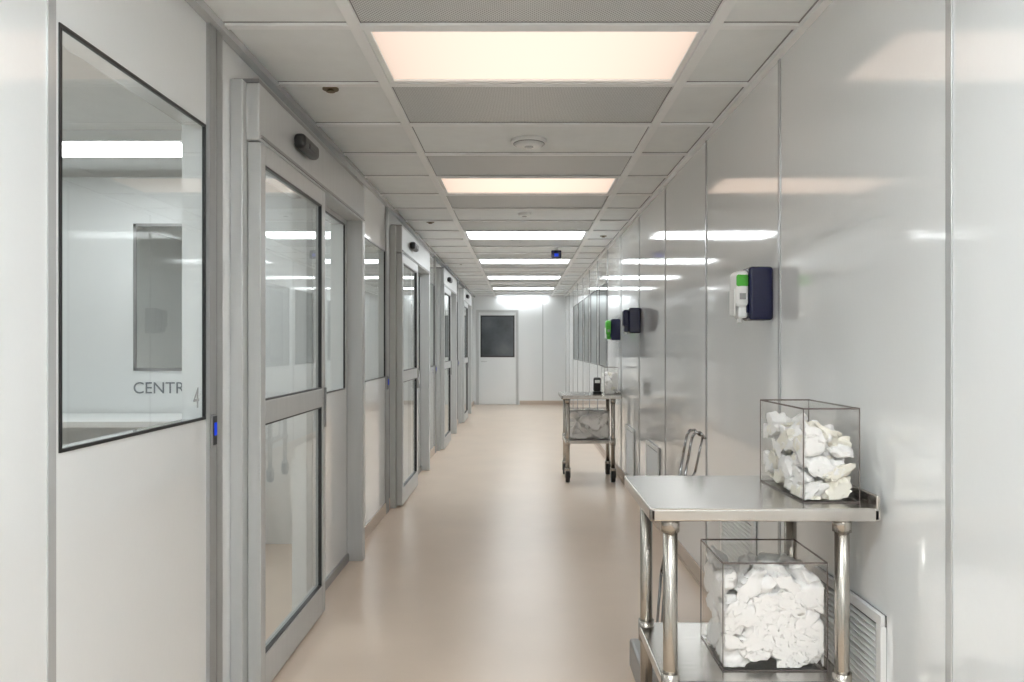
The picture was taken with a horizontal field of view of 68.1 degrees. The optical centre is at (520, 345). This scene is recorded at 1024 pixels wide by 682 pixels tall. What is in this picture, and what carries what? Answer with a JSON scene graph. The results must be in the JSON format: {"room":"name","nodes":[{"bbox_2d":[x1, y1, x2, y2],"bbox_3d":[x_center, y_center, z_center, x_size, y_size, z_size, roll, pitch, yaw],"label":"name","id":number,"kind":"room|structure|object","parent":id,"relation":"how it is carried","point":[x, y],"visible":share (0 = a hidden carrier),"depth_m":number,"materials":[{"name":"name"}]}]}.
{"room":"clean room","nodes":[
{"label":"clean room","id":0,"kind":"room"},
{"bbox_2d":[138,227,181,367],"bbox_3d":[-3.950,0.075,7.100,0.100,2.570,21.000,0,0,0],"label":"window","id":1,"kind":"structure","parent":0,"point":[159,255],"depth_m":8.14,"materials":[{"name":"grey glass"}]},
{"bbox_2d":[62,177,331,543],"bbox_3d":[-2.540,0.100,5.226,2.720,2.520,0.068,0,0,0],"label":"wall partition","id":2,"kind":"structure","parent":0,"point":[102,217],"depth_m":5.20,"materials":[{"name":"metal"}]},
{"bbox_2d":[134,382,181,392],"bbox_3d":[-2.419,0.287,5.197,0.481,0.078,0.002,0,0,0],"label":"sign lettering","id":3,"kind":"object","parent":2,"relation":"attached to","point":[169,383],"visible":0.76,"depth_m":5.20},
{"bbox_2d":[0,0,473,681],"bbox_3d":[-1.140,0.100,7.100,0.080,2.520,21.000,0,0,0],"label":"wall","id":4,"kind":"structure","parent":0,"point":[131,511],"depth_m":2.14,"materials":[{"name":"white paint"}]},
{"bbox_2d":[58,22,205,452],"bbox_3d":[-1.101,-0.258,2.217,0.010,1.025,0.835,0,0,0],"label":"window","id":5,"kind":"structure","parent":4,"relation":"in","point":[61,27],"depth_m":1.97,"materials":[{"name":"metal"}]},
{"bbox_2d":[193,387,198,407],"bbox_3d":[-1.098,0.175,2.559,0.002,0.069,0.046,0,0,0],"label":"sign","id":6,"kind":"object","parent":5,"relation":"attached to","point":[196,393],"depth_m":2.56,"materials":[{"name":"plastic"}]},
{"bbox_2d":[211,414,216,446],"bbox_3d":[-1.082,0.297,2.671,0.012,0.115,0.042,0,0,0],"label":"button","id":7,"kind":"object","parent":4,"relation":"attached to","point":[213,416],"visible":1,"depth_m":2.66,"materials":[{"name":"metal"}]},
{"bbox_2d":[47,0,458,681],"bbox_3d":[-1.093,0.115,6.883,0.014,2.490,17.215,0,0,0],"label":"wall trim strips","id":8,"kind":"object","parent":4,"relation":"attached to","point":[214,40],"depth_m":2.65,"materials":[{"name":"grey metal"}]},
{"bbox_2d":[248,142,326,681],"bbox_3d":[-1.019,0.281,3.390,0.062,2.133,0.960,0,0,0],"label":"leaf","id":9,"kind":"object","parent":4,"relation":"attached to","point":[266,658],"visible":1,"depth_m":2.97,"materials":[{"name":"metal"}]},
{"bbox_2d":[230,78,364,681],"bbox_3d":[-1.048,0.168,3.855,0.104,2.385,1.990,0,0,0],"label":"frame","id":10,"kind":"object","parent":4,"relation":"attached to","point":[257,114],"visible":0.72,"depth_m":3.09,"materials":[{"name":"metal"}]},
{"bbox_2d":[294,133,318,159],"bbox_3d":[-0.975,-0.907,3.455,0.056,0.065,0.250,0,0,0],"label":"sensor","id":11,"kind":"object","parent":4,"relation":"attached to","point":[302,142],"visible":1,"depth_m":3.39,"materials":[{"name":"black plastic"}]},
{"bbox_2d":[185,0,474,296],"bbox_3d":[-1.082,-1.145,7.100,0.035,0.030,21.000,0,0,0],"label":"ceiling trim","id":12,"kind":"structure","parent":4,"relation":"attached to","point":[200,7],"depth_m":3.50,"materials":[{"name":"grey metal"}]},
{"bbox_2d":[325,210,344,393],"bbox_3d":[-1.101,-0.245,4.370,0.010,1.030,0.700,0,0,0],"label":"window","id":13,"kind":"structure","parent":4,"relation":"in","point":[326,212],"depth_m":4.71,"materials":[{"name":"metal"}]},
{"bbox_2d":[365,237,384,381],"bbox_3d":[-1.101,-0.258,5.697,0.010,1.025,0.835,0,0,0],"label":"window","id":14,"kind":"structure","parent":4,"relation":"in","point":[366,238],"depth_m":6.11,"materials":[{"name":"metal"}]},
{"bbox_2d":[397,253,418,505],"bbox_3d":[-1.019,0.281,6.870,0.062,2.133,0.960,0,0,0],"label":"leaf","id":15,"kind":"object","parent":4,"relation":"attached to","point":[404,489],"visible":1,"depth_m":6.91,"materials":[{"name":"metal"}]},
{"bbox_2d":[390,224,429,507],"bbox_3d":[-1.048,0.168,7.335,0.104,2.385,1.990,0,0,0],"label":"frame","id":16,"kind":"object","parent":4,"relation":"attached to","point":[400,237],"visible":0.77,"depth_m":7.15,"materials":[{"name":"metal"}]},
{"bbox_2d":[410,242,418,251],"bbox_3d":[-0.975,-0.907,6.935,0.056,0.065,0.250,0,0,0],"label":"sensor","id":17,"kind":"object","parent":4,"relation":"attached to","point":[413,245],"visible":1,"depth_m":6.83,"materials":[{"name":"black plastic"}]},
{"bbox_2d":[418,275,419,370],"bbox_3d":[-1.101,-0.245,7.850,0.010,1.030,0.700,0,0,0],"label":"window","id":18,"kind":"structure","parent":4,"relation":"in","point":[418,275],"depth_m":8.18,"materials":[{"name":"clear glass"}]},
{"bbox_2d":[365,401,473,539],"bbox_3d":[-1.096,1.315,7.100,0.008,0.090,21.000,0,0,0],"label":"baseboard","id":19,"kind":"structure","parent":4,"relation":"attached to","point":[369,527],"depth_m":5.80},
{"bbox_2d":[430,282,434,366],"bbox_3d":[-1.101,-0.258,9.178,0.010,1.025,0.835,0,0,0],"label":"window","id":20,"kind":"structure","parent":4,"relation":"in","point":[432,287],"depth_m":9.43,"materials":[{"name":"clear glass"}]},
{"bbox_2d":[440,286,451,448],"bbox_3d":[-1.019,0.281,10.350,0.062,2.133,0.960,0,0,0],"label":"leaf","id":21,"kind":"object","parent":4,"relation":"attached to","point":[445,293],"visible":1,"depth_m":10.21,"materials":[{"name":"metal"}]},
{"bbox_2d":[436,267,456,450],"bbox_3d":[-1.048,0.168,10.815,0.104,2.385,1.990,0,0,0],"label":"frame","id":22,"kind":"object","parent":4,"relation":"attached to","point":[442,274],"visible":0.62,"depth_m":10.91,"materials":[{"name":"metal"}]},
{"bbox_2d":[457,301,457,360],"bbox_3d":[-1.101,-0.258,12.658,0.010,1.025,0.835,0,0,0],"label":"window","id":23,"kind":"structure","parent":4,"relation":"in","point":[457,301],"depth_m":13.07,"materials":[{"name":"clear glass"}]},
{"bbox_2d":[461,301,468,421],"bbox_3d":[-1.019,0.281,13.830,0.062,2.133,0.960,0,0,0],"label":"leaf","id":24,"kind":"object","parent":4,"relation":"attached to","point":[464,306],"visible":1,"depth_m":13.40,"materials":[{"name":"metal"}]},
{"bbox_2d":[459,288,470,422],"bbox_3d":[-1.048,0.168,14.295,0.104,2.385,1.990,0,0,0],"label":"frame","id":25,"kind":"object","parent":4,"relation":"attached to","point":[463,292],"visible":0.47,"depth_m":14.18,"materials":[{"name":"metal"}]},
{"bbox_2d":[365,245,374,379],"bbox_3d":[-2.540,0.100,8.726,2.720,2.520,0.068,0,0,0],"label":"wall partition","id":26,"kind":"structure","parent":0,"point":[369,252],"depth_m":8.70,"materials":[{"name":"paint"}]},
{"bbox_2d":[62,0,816,294],"bbox_3d":[-0.500,-1.222,7.100,7.400,0.116,21.200,0,0,0],"label":"ceiling","id":27,"kind":"structure","parent":0,"point":[91,100],"depth_m":3.74,"materials":[{"name":"tile"}]},
{"bbox_2d":[62,130,181,157],"bbox_3d":[-2.425,-1.178,4.430,1.050,0.064,0.380,0,0,0],"label":"light panel","id":28,"kind":"object","parent":27,"relation":"attached to","point":[75,143],"visible":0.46,"depth_m":4.30,"materials":[{"name":"white plastic"}]},
{"bbox_2d":[322,87,338,92],"bbox_3d":[-0.860,-1.156,3.420,0.072,0.016,0.072,0,0,0],"label":"sprinkler","id":29,"kind":"object","parent":27,"relation":"attached to","point":[328,89],"depth_m":3.41,"materials":[{"name":"metal"}]},
{"bbox_2d":[224,0,798,296],"bbox_3d":[-0.035,-1.161,7.100,2.130,0.022,21.000,0,0,0],"label":"ceiling grid","id":30,"kind":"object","parent":27,"relation":"attached to","point":[353,23],"depth_m":3.94,"materials":[{"name":"grey metal"}]},
{"bbox_2d":[492,288,554,289],"bbox_3d":[0.050,-1.173,15.245,1.252,0.034,0.566,0,0,0],"label":"ceiling light","id":31,"kind":"object","parent":27,"relation":"attached to","point":[492,288],"visible":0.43,"depth_m":15.51,"materials":[{"name":"white plastic"}]},
{"bbox_2d":[494,288,552,288],"bbox_3d":[0.050,-1.171,15.245,1.208,0.010,0.522,0,0,0],"label":"light panel","id":32,"kind":"object","parent":27,"relation":"attached to","point":[494,288],"visible":0.5,"depth_m":15.35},
{"bbox_2d":[486,276,561,278],"bbox_3d":[0.050,-1.173,12.805,1.252,0.034,0.566,0,0,0],"label":"frame","id":33,"kind":"object","parent":27,"relation":"attached to","point":[486,276],"visible":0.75,"depth_m":13.07,"materials":[{"name":"white metal"}]},
{"bbox_2d":[488,276,559,277],"bbox_3d":[0.050,-1.171,12.805,1.208,0.010,0.522,0,0,0],"label":"light panel","id":34,"kind":"object","parent":27,"relation":"attached to","point":[488,276],"visible":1,"depth_m":12.70,"materials":[{"name":"white plastic"}]},
{"bbox_2d":[518,212,530,216],"bbox_3d":[0.030,-1.150,6.650,0.120,0.028,0.120,0,0,0],"label":"smoke detector","id":35,"kind":"object","parent":27,"relation":"attached to","point":[522,214],"visible":1,"depth_m":6.61,"materials":[{"name":"white plastic"}]},
{"bbox_2d":[478,259,571,263],"bbox_3d":[0.050,-1.173,10.365,1.252,0.034,0.566,0,0,0],"label":"frame","id":36,"kind":"object","parent":27,"relation":"attached to","point":[478,259],"visible":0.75,"depth_m":10.62,"materials":[{"name":"white metal"}]},
{"bbox_2d":[480,259,569,262],"bbox_3d":[0.050,-1.171,10.365,1.208,0.010,0.522,0,0,0],"label":"light panel","id":37,"kind":"object","parent":27,"relation":"attached to","point":[481,260],"visible":0.86,"depth_m":10.32,"materials":[{"name":"white plastic"}]},
{"bbox_2d":[464,232,586,238],"bbox_3d":[0.050,-1.173,7.925,1.252,0.034,0.566,0,0,0],"label":"frame","id":38,"kind":"object","parent":27,"relation":"attached to","point":[466,233],"visible":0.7,"depth_m":8.19,"materials":[{"name":"white metal"}]},
{"bbox_2d":[467,232,584,237],"bbox_3d":[0.050,-1.171,7.925,1.208,0.010,0.522,0,0,0],"label":"light panel","id":39,"kind":"object","parent":27,"relation":"attached to","point":[470,234],"visible":0.86,"depth_m":7.92,"materials":[{"name":"white plastic"}]},
{"bbox_2d":[441,178,614,191],"bbox_3d":[0.050,-1.171,5.485,1.208,0.010,0.522,0,0,0],"label":"light panel","id":40,"kind":"object","parent":27,"relation":"attached to","point":[451,184],"visible":0.79,"depth_m":5.46,"materials":[{"name":"white plastic"}]},
{"bbox_2d":[438,178,618,193],"bbox_3d":[0.050,-1.173,5.485,1.252,0.034,0.566,0,0,0],"label":"frame","id":41,"kind":"object","parent":27,"relation":"attached to","point":[439,179],"visible":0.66,"depth_m":5.75,"materials":[{"name":"white metal"}]},
{"bbox_2d":[511,135,546,149],"bbox_3d":[0.045,-1.143,4.280,0.200,0.041,0.200,0,0,0],"label":"smoke detector","id":42,"kind":"object","parent":27,"relation":"attached to","point":[528,142],"visible":1,"depth_m":4.22,"materials":[{"name":"white plastic"}]},
{"bbox_2d":[364,30,704,82],"bbox_3d":[0.050,-1.173,3.045,1.252,0.034,0.566,0,0,0],"label":"frame","id":43,"kind":"object","parent":27,"relation":"attached to","point":[369,34],"visible":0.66,"depth_m":3.20,"materials":[{"name":"white metal"}]},
{"bbox_2d":[372,32,696,78],"bbox_3d":[0.050,-1.171,3.045,1.208,0.010,0.522,0,0,0],"label":"light panel","id":44,"kind":"object","parent":27,"relation":"attached to","point":[408,55],"visible":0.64,"depth_m":3.03,"materials":[{"name":"white plastic"}]},
{"bbox_2d":[551,248,560,258],"bbox_3d":[0.420,-1.102,9.027,0.120,0.124,0.065,0,0,0],"label":"lamp","id":45,"kind":"object","parent":27,"relation":"hanging from","point":[555,254],"depth_m":9.00,"materials":[{"name":"plastic"}]},
{"bbox_2d":[265,404,711,681],"bbox_3d":[-0.500,1.410,7.100,7.400,0.100,21.200,0,0,0],"label":"floor","id":46,"kind":"structure","parent":0,"point":[495,567],"depth_m":4.41,"materials":[{"name":"plastic"}]},
{"bbox_2d":[62,413,181,427],"bbox_3d":[-2.800,0.910,4.900,1.800,0.900,0.560,0,0,0],"label":"countertop","id":47,"kind":"structure","parent":46,"relation":"on","point":[69,420],"depth_m":4.74,"materials":[{"name":"white plastic"}]},
{"bbox_2d":[558,390,622,481],"bbox_3d":[0.704,0.907,7.798,0.608,0.905,0.603,0,0,0],"label":"work table","id":48,"kind":"object","parent":46,"relation":"on","point":[610,468],"visible":0.93,"depth_m":7.53,"materials":[{"name":"metal"}]},
{"bbox_2d":[563,435,611,443],"bbox_3d":[0.686,0.956,7.784,0.493,0.032,0.524,0,0,0],"label":"shelf","id":49,"kind":"object","parent":48,"relation":"attached to","point":[567,440],"depth_m":7.52,"materials":[{"name":"silver metal"}]},
{"bbox_2d":[570,408,609,438],"bbox_3d":[0.690,0.791,7.764,0.406,0.296,0.314,0,0,0],"label":"bin","id":50,"kind":"object","parent":48,"relation":"on","point":[589,422],"visible":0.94,"depth_m":7.62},
{"bbox_2d":[592,377,601,393],"bbox_3d":[0.775,0.404,7.710,0.090,0.170,0.100,0,0,0],"label":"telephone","id":51,"kind":"object","parent":48,"relation":"on","point":[596,380],"visible":1,"depth_m":7.69,"materials":[{"name":"black plastic"}]},
{"bbox_2d":[602,367,617,393],"bbox_3d":[0.915,0.352,7.819,0.146,0.274,0.304,0,0,0],"label":"bin","id":52,"kind":"object","parent":48,"relation":"on","point":[609,380],"visible":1,"depth_m":7.68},
{"bbox_2d":[630,429,705,681],"bbox_3d":[0.620,0.846,3.040,0.320,1.028,0.360,0,0,0],"label":"chair","id":53,"kind":"object","parent":46,"relation":"on","point":[634,643],"visible":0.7,"depth_m":3.04,"materials":[{"name":"metal"}]},
{"bbox_2d":[624,476,879,681],"bbox_3d":[0.685,0.890,2.389,0.646,0.940,0.543,0,0,0],"label":"work table","id":54,"kind":"object","parent":46,"relation":"on","point":[676,651],"visible":0.78,"depth_m":2.19,"materials":[{"name":"metal"}]},
{"bbox_2d":[639,622,838,681],"bbox_3d":[0.667,0.966,2.374,0.531,0.032,0.464,0,0,0],"label":"shelf","id":55,"kind":"object","parent":54,"relation":"attached to","point":[696,663],"depth_m":2.25,"materials":[{"name":"silver metal"}]},
{"bbox_2d":[700,539,827,670],"bbox_3d":[0.742,0.789,2.344,0.311,0.319,0.274,0,0,0],"label":"bin","id":56,"kind":"object","parent":54,"relation":"on","point":[763,606],"visible":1,"depth_m":2.22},
{"bbox_2d":[760,399,859,502],"bbox_3d":[0.895,0.316,2.374,0.171,0.276,0.364,0,0,-2],"label":"bin","id":57,"kind":"object","parent":54,"relation":"on","point":[808,457],"visible":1,"depth_m":2.24,"materials":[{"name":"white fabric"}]},
{"bbox_2d":[474,296,564,403],"bbox_3d":[-0.500,0.050,17.650,7.400,2.620,0.100,0,0,0],"label":"wall","id":58,"kind":"structure","parent":0,"point":[541,319],"depth_m":17.60,"materials":[{"name":"white paint"}]},
{"bbox_2d":[476,310,517,404],"bbox_3d":[-0.550,0.260,17.559,0.980,2.200,0.081,0,0,0],"label":"door","id":59,"kind":"structure","parent":58,"relation":"in","point":[496,330],"depth_m":17.57,"materials":[{"name":"metal"}]},
{"bbox_2d":[520,401,562,404],"bbox_3d":[0.500,1.315,17.596,1.060,0.090,0.008,0,0,0],"label":"baseboard","id":60,"kind":"structure","parent":58,"relation":"attached to","point":[521,402],"depth_m":17.59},
{"bbox_2d":[605,289,606,365],"bbox_3d":[2.155,0.100,12.000,2.090,2.520,7.200,0,0,0],"label":"wall","id":61,"kind":"structure","parent":0,"point":[605,289],"depth_m":15.50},
{"bbox_2d":[565,0,1023,681],"bbox_3d":[1.070,0.100,7.100,0.080,2.520,21.000,0,0,0],"label":"wall","id":62,"kind":"structure","parent":0,"point":[863,86],"depth_m":2.17,"materials":[{"name":"white plastic"}]},
{"bbox_2d":[574,304,576,359],"bbox_3d":[1.031,-0.258,14.320,0.010,1.025,0.940,0,0,0],"label":"window","id":63,"kind":"structure","parent":62,"relation":"in","point":[575,306],"depth_m":14.33,"materials":[{"name":"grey glass"}]},
{"bbox_2d":[578,300,582,360],"bbox_3d":[1.031,-0.258,13.125,0.010,1.025,0.940,0,0,0],"label":"window","id":64,"kind":"structure","parent":62,"relation":"in","point":[580,304],"depth_m":13.13,"materials":[{"name":"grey glass"}]},
{"bbox_2d":[584,295,588,362],"bbox_3d":[1.031,-0.258,11.930,0.010,1.025,0.940,0,0,0],"label":"window","id":65,"kind":"structure","parent":62,"relation":"in","point":[586,300],"depth_m":11.93,"materials":[{"name":"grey glass"}]},
{"bbox_2d":[590,289,596,364],"bbox_3d":[1.031,-0.258,10.735,0.010,1.025,0.940,0,0,0],"label":"window","id":66,"kind":"structure","parent":62,"relation":"in","point":[593,296],"depth_m":10.77,"materials":[{"name":"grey glass"}]},
{"bbox_2d":[605,319,619,340],"bbox_3d":[0.951,-0.166,7.857,0.156,0.228,0.116,0,0,0],"label":"dispenser","id":67,"kind":"object","parent":62,"relation":"attached to","point":[612,327],"visible":1,"depth_m":7.80,"materials":[{"name":"blue plastic"}]},
{"bbox_2d":[625,424,634,475],"bbox_3d":[1.021,0.990,7.100,0.018,0.460,0.500,0,0,0],"label":"air vent","id":68,"kind":"object","parent":62,"relation":"in","point":[629,432],"visible":0.91,"depth_m":7.06,"materials":[{"name":"white metal"}]},
{"bbox_2d":[622,308,640,333],"bbox_3d":[0.954,-0.216,6.558,0.151,0.228,0.115,0,0,0],"label":"dispenser","id":69,"kind":"object","parent":62,"relation":"attached to","point":[631,318],"visible":1,"depth_m":6.50,"materials":[{"name":"blue plastic"}]},
{"bbox_2d":[570,407,708,595],"bbox_3d":[1.020,1.315,7.100,0.020,0.090,21.000,0,0,0],"label":"baseboard","id":70,"kind":"structure","parent":62,"relation":"attached to","point":[690,564],"depth_m":4.71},
{"bbox_2d":[646,440,659,475],"bbox_3d":[1.021,0.990,5.875,0.018,0.460,0.550,0,0,0],"label":"air vent","id":71,"kind":"object","parent":62,"relation":"in","point":[652,451],"visible":0.62,"depth_m":5.85,"materials":[{"name":"white metal"}]},
{"bbox_2d":[564,0,832,296],"bbox_3d":[1.013,-1.155,7.100,0.034,0.030,21.000,0,0,0],"label":"trim","id":72,"kind":"structure","parent":62,"relation":"attached to","point":[819,6],"depth_m":3.51,"materials":[{"name":"grey metal"}]},
{"bbox_2d":[720,522,756,561],"bbox_3d":[1.021,0.990,3.575,0.018,0.460,0.550,0,0,0],"label":"air vent","id":73,"kind":"object","parent":62,"relation":"in","point":[732,549],"visible":0.27,"depth_m":3.56,"materials":[{"name":"white metal"}]},
{"bbox_2d":[729,266,772,322],"bbox_3d":[0.951,-0.211,3.137,0.156,0.228,0.116,0,0,0],"label":"dispenser","id":74,"kind":"object","parent":62,"relation":"attached to","point":[751,289],"visible":1,"depth_m":3.08,"materials":[{"name":"blue plastic"}]},
{"bbox_2d":[577,0,952,681],"bbox_3d":[1.028,0.065,7.194,0.005,2.410,20.341,0,0,0],"label":"wall trim strips","id":75,"kind":"object","parent":62,"relation":"attached to","point":[948,3],"depth_m":1.82,"materials":[{"name":"grey metal"}]},
{"bbox_2d":[814,566,886,681],"bbox_3d":[1.021,0.990,2.375,0.018,0.460,0.490,0,0,0],"label":"air vent","id":76,"kind":"object","parent":62,"relation":"in","point":[868,625],"visible":0.55,"depth_m":2.26,"materials":[{"name":"white metal"}]}
]}

